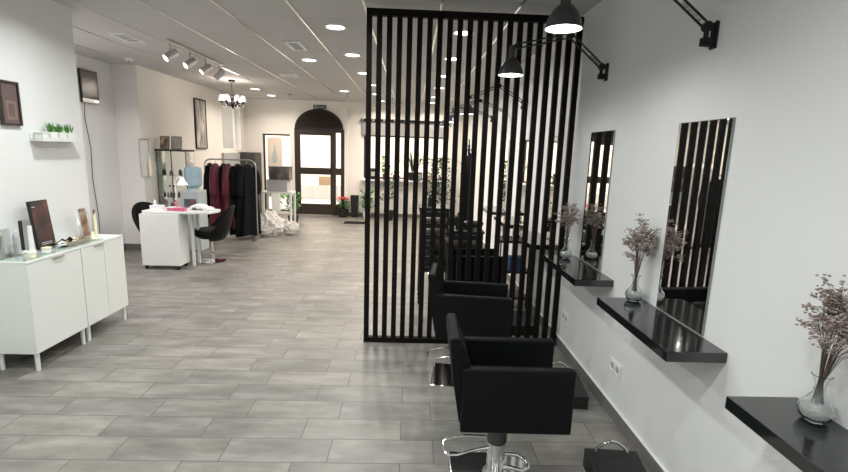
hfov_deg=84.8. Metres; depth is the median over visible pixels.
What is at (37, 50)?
wall
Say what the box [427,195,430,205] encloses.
bottle
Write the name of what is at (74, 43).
trim
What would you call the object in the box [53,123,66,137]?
potted plant
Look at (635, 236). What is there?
bouquet
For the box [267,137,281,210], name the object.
poster
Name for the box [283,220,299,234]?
plastic bag
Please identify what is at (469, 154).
gown
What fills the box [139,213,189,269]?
drawer pedestal
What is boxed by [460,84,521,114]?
wall lamp
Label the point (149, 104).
wall
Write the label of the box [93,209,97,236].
bottle
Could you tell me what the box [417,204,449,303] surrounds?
trolley
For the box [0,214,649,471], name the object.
floor
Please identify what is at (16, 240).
bottle
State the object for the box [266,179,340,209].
ground
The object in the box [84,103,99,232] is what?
power cable
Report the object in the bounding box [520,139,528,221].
wall mirror
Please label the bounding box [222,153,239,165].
unit
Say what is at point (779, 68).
wall
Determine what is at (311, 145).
facade opposite
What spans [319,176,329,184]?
cardboard box
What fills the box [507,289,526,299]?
shelf
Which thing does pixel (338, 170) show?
window
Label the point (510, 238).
shelf
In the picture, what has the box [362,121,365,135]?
roller blind
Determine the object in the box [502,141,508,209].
wall mirror
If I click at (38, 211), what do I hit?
picture frame
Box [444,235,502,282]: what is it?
salon chair
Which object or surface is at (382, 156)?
potted plant
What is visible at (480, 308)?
salon chair
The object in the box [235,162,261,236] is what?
gown
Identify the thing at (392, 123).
roller blind
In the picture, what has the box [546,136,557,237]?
wall mirror
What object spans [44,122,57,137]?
potted plant
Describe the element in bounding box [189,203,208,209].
lamp
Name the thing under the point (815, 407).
glass vase
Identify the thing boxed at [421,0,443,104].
trim
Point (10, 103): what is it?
framed certificate
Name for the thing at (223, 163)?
gown
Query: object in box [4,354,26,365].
baseboard
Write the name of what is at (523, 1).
trim
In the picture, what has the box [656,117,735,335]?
wall mirror
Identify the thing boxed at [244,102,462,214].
wall
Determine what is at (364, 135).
window
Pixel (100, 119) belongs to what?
wall
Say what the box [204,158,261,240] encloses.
clothes rack
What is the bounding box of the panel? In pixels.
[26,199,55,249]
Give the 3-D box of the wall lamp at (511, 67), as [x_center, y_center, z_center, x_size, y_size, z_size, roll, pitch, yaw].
[0.873,-1.217,3.156,0.726,0.304,0.171,2,10,-2]
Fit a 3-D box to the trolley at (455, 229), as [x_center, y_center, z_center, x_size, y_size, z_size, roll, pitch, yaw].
[0.423,0.325,4.951,0.354,0.819,0.360,2,10,-2]
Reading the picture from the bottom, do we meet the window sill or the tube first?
the tube
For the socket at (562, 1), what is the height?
0.100 m
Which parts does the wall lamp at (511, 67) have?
lamp shade, arm, arm, arm, arm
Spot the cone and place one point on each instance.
(92, 235)
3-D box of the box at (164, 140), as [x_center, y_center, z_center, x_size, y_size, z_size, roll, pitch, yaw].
[-4.031,-1.455,7.227,0.144,0.199,0.056,2,10,-2]
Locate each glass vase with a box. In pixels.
[559,239,571,258]
[625,273,642,301]
[796,371,834,424]
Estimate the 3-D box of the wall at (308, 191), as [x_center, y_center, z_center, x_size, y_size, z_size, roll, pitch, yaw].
[-2.937,-1.440,15.269,9.000,0.450,0.300,2,10,-2]
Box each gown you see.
[203,161,212,218]
[209,160,220,224]
[219,160,225,213]
[222,160,235,228]
[229,161,239,234]
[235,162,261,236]
[464,147,473,220]
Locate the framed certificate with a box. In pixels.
[0,79,22,125]
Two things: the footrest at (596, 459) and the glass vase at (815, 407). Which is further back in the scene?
the footrest at (596, 459)
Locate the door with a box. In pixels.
[294,109,343,215]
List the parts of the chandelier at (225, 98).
lamp shade, lamp shade, lamp shade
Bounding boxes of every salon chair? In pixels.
[427,263,511,388]
[442,313,576,471]
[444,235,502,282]
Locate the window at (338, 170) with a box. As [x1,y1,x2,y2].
[336,168,340,215]
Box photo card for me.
[78,208,90,235]
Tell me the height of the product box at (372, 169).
0.260 m
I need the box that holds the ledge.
[29,133,83,141]
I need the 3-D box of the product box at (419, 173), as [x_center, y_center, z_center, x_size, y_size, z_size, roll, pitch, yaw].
[-0.126,-1.425,11.104,0.160,0.200,0.102,2,10,-2]
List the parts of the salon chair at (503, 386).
backrest, foot pump lever, plate, armrest, armrest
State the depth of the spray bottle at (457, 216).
4.80 m
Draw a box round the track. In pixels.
[361,118,449,123]
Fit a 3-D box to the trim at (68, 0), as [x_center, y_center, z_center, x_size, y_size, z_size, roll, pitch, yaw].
[-2.784,-1.914,4.002,0.018,0.006,13.900,2,10,-2]
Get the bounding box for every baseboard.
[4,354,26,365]
[125,243,140,248]
[348,212,456,217]
[482,241,667,471]
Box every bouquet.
[555,203,580,239]
[622,213,660,275]
[795,274,847,377]
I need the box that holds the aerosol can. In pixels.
[0,233,4,258]
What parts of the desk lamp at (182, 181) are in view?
lamp shade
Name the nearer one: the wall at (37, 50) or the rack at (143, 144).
the wall at (37, 50)
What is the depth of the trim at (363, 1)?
4.39 m
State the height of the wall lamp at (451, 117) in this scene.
0.322 m
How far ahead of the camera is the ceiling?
4.75 m
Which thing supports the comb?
on the sheet
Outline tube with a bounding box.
[27,226,35,251]
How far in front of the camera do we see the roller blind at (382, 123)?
10.97 m
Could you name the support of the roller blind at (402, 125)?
attached to the wall at (260, 119)
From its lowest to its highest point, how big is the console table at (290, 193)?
0.770 m
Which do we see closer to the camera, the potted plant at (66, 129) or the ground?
the potted plant at (66, 129)
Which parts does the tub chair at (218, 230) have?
seat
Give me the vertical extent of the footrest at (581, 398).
0.181 m
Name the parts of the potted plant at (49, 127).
pot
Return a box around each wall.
[0,0,91,254]
[75,54,125,243]
[111,64,244,243]
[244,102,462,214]
[282,184,340,199]
[467,0,847,471]
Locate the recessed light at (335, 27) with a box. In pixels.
[324,24,346,30]
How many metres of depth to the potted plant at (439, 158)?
10.52 m
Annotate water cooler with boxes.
[181,189,208,250]
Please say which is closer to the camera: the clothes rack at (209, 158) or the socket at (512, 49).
the socket at (512, 49)
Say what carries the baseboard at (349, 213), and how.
attached to the wall at (260, 119)
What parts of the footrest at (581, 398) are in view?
chrome handle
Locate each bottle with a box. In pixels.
[12,229,21,254]
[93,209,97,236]
[148,156,152,175]
[184,166,201,189]
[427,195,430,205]
[455,212,458,228]
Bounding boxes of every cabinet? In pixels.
[0,246,87,370]
[56,234,127,340]
[154,149,193,205]
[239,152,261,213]
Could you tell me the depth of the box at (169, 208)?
5.91 m
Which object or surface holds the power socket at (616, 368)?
attached to the wall at (779, 68)
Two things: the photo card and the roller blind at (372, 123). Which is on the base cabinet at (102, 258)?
the photo card
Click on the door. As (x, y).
(322, 122)
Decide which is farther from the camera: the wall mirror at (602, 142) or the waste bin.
the waste bin
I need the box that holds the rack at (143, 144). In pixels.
[138,138,149,176]
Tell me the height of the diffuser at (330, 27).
0.002 m
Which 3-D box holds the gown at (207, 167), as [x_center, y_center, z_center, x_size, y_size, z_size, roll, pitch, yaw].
[-3.654,-0.811,7.981,0.276,1.012,0.376,6,11,22]
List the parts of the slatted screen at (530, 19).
rail, rail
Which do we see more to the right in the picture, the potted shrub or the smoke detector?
the potted shrub
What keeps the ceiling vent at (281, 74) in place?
in the ceiling
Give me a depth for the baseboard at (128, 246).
7.04 m
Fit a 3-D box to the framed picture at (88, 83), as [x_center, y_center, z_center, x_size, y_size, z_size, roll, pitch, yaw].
[-4.407,-1.958,6.091,0.064,0.420,0.330,2,10,-2]
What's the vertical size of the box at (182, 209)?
0.042 m
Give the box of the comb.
[18,221,27,253]
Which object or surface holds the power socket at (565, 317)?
attached to the wall at (779, 68)
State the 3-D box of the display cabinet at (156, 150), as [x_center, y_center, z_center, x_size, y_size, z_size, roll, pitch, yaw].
[-3.921,-0.611,7.386,0.470,1.510,0.312,2,10,-2]
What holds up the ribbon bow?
in the woven tray at (87, 238)
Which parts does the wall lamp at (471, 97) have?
lamp shade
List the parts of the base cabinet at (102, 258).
leg, panel, door, door, leg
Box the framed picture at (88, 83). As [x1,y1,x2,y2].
[78,68,99,104]
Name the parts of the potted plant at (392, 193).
pot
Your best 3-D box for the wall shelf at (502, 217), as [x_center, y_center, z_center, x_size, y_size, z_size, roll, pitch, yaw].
[1.010,-0.166,5.487,0.250,0.043,0.720,2,10,-2]
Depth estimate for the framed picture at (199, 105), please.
8.62 m
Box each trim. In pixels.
[68,0,294,99]
[72,25,268,98]
[74,43,239,96]
[138,0,320,100]
[210,0,345,101]
[245,98,462,109]
[284,0,365,95]
[289,104,347,213]
[361,0,395,101]
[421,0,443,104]
[450,0,525,99]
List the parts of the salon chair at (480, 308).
backrest, foot pump lever, plate, armrest, armrest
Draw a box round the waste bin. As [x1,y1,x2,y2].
[350,195,358,217]
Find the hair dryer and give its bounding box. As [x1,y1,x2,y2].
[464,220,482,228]
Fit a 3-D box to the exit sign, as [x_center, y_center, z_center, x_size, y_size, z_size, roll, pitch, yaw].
[-2.426,-3.004,10.810,0.300,0.090,0.036,2,10,-2]
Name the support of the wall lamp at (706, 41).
attached to the wall at (779, 68)
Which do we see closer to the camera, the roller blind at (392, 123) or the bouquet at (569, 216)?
the bouquet at (569, 216)
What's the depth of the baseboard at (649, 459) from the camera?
2.92 m
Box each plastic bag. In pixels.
[258,210,284,235]
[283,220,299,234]
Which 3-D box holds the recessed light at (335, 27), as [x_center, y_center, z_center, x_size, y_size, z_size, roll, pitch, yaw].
[-0.799,-1.881,4.191,0.204,0.008,0.204,2,10,-2]
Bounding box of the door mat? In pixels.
[343,221,364,223]
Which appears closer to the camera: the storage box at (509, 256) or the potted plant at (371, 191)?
the storage box at (509, 256)
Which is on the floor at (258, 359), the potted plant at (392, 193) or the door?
the potted plant at (392, 193)
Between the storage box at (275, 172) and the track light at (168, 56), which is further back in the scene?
the storage box at (275, 172)
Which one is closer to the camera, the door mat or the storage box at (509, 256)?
the storage box at (509, 256)
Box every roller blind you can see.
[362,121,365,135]
[371,121,375,135]
[381,122,384,135]
[390,122,394,136]
[400,122,404,136]
[410,123,414,136]
[419,123,423,137]
[429,124,433,137]
[439,124,443,137]
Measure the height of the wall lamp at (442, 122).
0.312 m
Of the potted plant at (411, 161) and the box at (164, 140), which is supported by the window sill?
the potted plant at (411, 161)
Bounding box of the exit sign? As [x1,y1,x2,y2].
[313,105,325,108]
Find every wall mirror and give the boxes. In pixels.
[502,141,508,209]
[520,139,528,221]
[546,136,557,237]
[580,130,615,270]
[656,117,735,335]
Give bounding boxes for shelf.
[483,206,504,214]
[494,216,522,228]
[494,236,521,243]
[507,268,528,273]
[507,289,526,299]
[519,231,557,249]
[543,255,613,286]
[597,297,727,362]
[725,396,847,471]
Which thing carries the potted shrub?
on the ground
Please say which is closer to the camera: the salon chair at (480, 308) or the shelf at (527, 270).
the salon chair at (480, 308)
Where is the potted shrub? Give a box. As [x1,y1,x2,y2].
[269,194,286,208]
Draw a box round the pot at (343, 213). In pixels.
[338,208,348,217]
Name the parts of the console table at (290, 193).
leg, leg, leg, leg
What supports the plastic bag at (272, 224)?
on the floor at (258, 359)
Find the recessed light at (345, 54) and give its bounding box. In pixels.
[344,53,360,56]
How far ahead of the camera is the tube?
3.25 m
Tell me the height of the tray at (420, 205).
0.025 m
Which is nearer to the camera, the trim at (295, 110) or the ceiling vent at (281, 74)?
the ceiling vent at (281, 74)
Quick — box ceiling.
[53,0,601,105]
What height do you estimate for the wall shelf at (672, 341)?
0.043 m
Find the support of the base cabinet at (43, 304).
on the floor at (258, 359)
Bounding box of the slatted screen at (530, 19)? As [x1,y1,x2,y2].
[363,7,584,345]
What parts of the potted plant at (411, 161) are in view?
pot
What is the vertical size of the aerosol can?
0.220 m
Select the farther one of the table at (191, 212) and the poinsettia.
the poinsettia
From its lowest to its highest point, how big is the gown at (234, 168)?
1.272 m
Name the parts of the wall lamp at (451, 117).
lamp shade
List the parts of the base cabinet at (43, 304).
leg, leg, panel, door, leg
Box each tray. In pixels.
[54,236,89,245]
[418,204,449,210]
[448,226,484,233]
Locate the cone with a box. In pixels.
[90,231,96,238]
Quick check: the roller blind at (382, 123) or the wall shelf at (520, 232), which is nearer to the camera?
the wall shelf at (520, 232)
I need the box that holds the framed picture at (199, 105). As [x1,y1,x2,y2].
[193,98,207,148]
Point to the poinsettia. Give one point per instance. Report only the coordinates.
(343, 213)
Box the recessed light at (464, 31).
[453,30,473,36]
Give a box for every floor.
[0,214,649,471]
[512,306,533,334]
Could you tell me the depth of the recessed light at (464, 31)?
4.25 m
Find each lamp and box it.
[174,176,187,201]
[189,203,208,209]
[440,110,491,126]
[449,99,501,122]
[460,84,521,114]
[498,33,608,80]
[545,0,581,33]
[673,0,719,49]
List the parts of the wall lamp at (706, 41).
arm, arm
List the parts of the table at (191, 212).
leg, leg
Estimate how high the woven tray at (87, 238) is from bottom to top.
0.033 m
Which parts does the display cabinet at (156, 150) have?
post, post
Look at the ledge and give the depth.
3.60 m
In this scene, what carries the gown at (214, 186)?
hanging from the clothes rack at (209, 158)
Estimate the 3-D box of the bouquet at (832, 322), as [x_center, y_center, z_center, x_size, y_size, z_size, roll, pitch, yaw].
[1.182,0.310,1.314,0.217,0.411,0.224,-8,14,-43]
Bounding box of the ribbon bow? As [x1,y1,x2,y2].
[60,237,72,243]
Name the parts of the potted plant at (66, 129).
pot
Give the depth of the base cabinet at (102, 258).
3.90 m
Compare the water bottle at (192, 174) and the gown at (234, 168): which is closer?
the water bottle at (192, 174)
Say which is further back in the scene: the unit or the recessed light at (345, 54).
the unit
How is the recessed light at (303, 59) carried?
in the ceiling
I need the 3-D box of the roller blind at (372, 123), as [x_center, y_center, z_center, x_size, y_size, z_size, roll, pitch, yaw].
[-1.193,-2.536,10.960,0.094,0.322,0.026,2,10,-2]
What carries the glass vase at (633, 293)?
on the wall shelf at (672, 341)
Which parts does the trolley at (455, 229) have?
drawer, drawer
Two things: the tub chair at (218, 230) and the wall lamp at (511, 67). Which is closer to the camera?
the wall lamp at (511, 67)
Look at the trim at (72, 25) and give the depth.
5.64 m
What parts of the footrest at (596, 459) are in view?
chrome handle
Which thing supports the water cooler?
on the floor at (258, 359)
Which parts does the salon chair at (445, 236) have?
backrest, armrest, armrest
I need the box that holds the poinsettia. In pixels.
[336,197,349,217]
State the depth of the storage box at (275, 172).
8.68 m
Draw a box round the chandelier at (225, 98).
[218,79,245,108]
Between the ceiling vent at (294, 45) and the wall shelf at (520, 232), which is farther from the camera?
the ceiling vent at (294, 45)
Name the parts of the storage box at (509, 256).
lid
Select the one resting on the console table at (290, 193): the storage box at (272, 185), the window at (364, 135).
the storage box at (272, 185)
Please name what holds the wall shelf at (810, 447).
attached to the wall at (779, 68)
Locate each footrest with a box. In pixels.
[553,361,588,408]
[582,440,646,471]
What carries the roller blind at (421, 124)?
attached to the wall at (260, 119)
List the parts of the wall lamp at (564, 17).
lamp shade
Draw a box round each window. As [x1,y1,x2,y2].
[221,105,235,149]
[263,134,289,210]
[336,168,340,215]
[364,135,442,179]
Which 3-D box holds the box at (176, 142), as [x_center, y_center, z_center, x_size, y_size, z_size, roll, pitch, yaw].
[-3.853,-1.450,7.233,0.160,0.199,0.056,2,10,-2]
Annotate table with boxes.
[142,207,220,265]
[261,190,295,221]
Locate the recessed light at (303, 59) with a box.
[301,58,317,61]
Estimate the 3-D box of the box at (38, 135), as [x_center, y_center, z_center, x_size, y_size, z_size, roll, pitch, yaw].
[-2.909,-0.765,3.531,0.066,0.057,0.066,2,10,-2]
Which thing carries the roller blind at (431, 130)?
attached to the wall at (260, 119)
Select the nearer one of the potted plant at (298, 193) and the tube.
the tube
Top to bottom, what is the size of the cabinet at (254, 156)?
1.455 m
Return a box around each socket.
[508,45,515,58]
[560,0,570,3]
[561,310,568,324]
[609,356,621,378]
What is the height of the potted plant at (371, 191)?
0.707 m
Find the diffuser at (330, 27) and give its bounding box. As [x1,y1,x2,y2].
[327,25,343,29]
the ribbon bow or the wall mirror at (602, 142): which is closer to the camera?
the wall mirror at (602, 142)
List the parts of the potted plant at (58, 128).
pot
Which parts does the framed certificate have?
panel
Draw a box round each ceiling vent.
[105,32,147,43]
[278,73,298,76]
[283,40,307,50]
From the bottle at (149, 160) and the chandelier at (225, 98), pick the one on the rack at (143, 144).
the bottle at (149, 160)
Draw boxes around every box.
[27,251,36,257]
[33,131,48,138]
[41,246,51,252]
[149,205,164,209]
[166,206,176,210]
[175,207,186,211]
[266,179,290,191]
[268,166,292,179]
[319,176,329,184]
[371,168,374,178]
[418,172,421,180]
[507,255,520,270]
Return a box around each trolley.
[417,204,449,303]
[448,226,484,247]
[494,236,529,308]
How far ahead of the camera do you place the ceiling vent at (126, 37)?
4.87 m
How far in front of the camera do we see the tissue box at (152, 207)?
5.96 m
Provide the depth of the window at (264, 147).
11.14 m
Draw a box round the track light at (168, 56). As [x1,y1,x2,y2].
[162,39,225,80]
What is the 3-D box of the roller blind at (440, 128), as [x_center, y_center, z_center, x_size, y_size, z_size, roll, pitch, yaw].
[0.410,-2.488,11.010,0.098,0.300,0.026,2,10,-2]
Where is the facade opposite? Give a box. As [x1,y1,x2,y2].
[265,133,442,180]
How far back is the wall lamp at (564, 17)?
2.13 m
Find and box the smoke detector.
[124,57,132,61]
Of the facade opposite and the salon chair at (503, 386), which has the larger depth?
the facade opposite
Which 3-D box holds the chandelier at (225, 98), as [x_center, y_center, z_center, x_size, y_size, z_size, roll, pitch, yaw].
[-3.241,-2.389,7.838,0.429,0.470,0.436,2,10,-2]
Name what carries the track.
attached to the wall at (260, 119)
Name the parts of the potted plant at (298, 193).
pot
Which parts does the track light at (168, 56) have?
rail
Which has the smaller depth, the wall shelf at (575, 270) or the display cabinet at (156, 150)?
the wall shelf at (575, 270)
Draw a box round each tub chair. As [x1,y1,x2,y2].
[131,202,152,231]
[194,205,234,263]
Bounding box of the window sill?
[360,179,439,181]
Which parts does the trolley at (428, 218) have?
drawer, drawer, drawer, drawer, drawer, drawer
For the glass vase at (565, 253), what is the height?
0.147 m
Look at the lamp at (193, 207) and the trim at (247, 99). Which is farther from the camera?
the trim at (247, 99)
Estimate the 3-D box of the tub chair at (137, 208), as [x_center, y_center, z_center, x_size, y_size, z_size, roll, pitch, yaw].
[-3.750,-0.075,6.507,0.546,0.780,0.586,-2,11,-18]
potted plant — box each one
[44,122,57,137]
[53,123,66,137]
[63,124,74,137]
[280,192,301,222]
[359,189,373,218]
[371,170,408,220]
[380,156,392,179]
[400,151,422,180]
[418,157,460,203]
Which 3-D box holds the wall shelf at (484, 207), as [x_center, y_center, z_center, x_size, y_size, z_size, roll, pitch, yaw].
[0.982,-0.363,6.569,0.250,0.043,0.720,2,10,-2]
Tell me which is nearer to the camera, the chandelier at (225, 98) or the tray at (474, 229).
the tray at (474, 229)
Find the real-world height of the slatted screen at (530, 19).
2.642 m

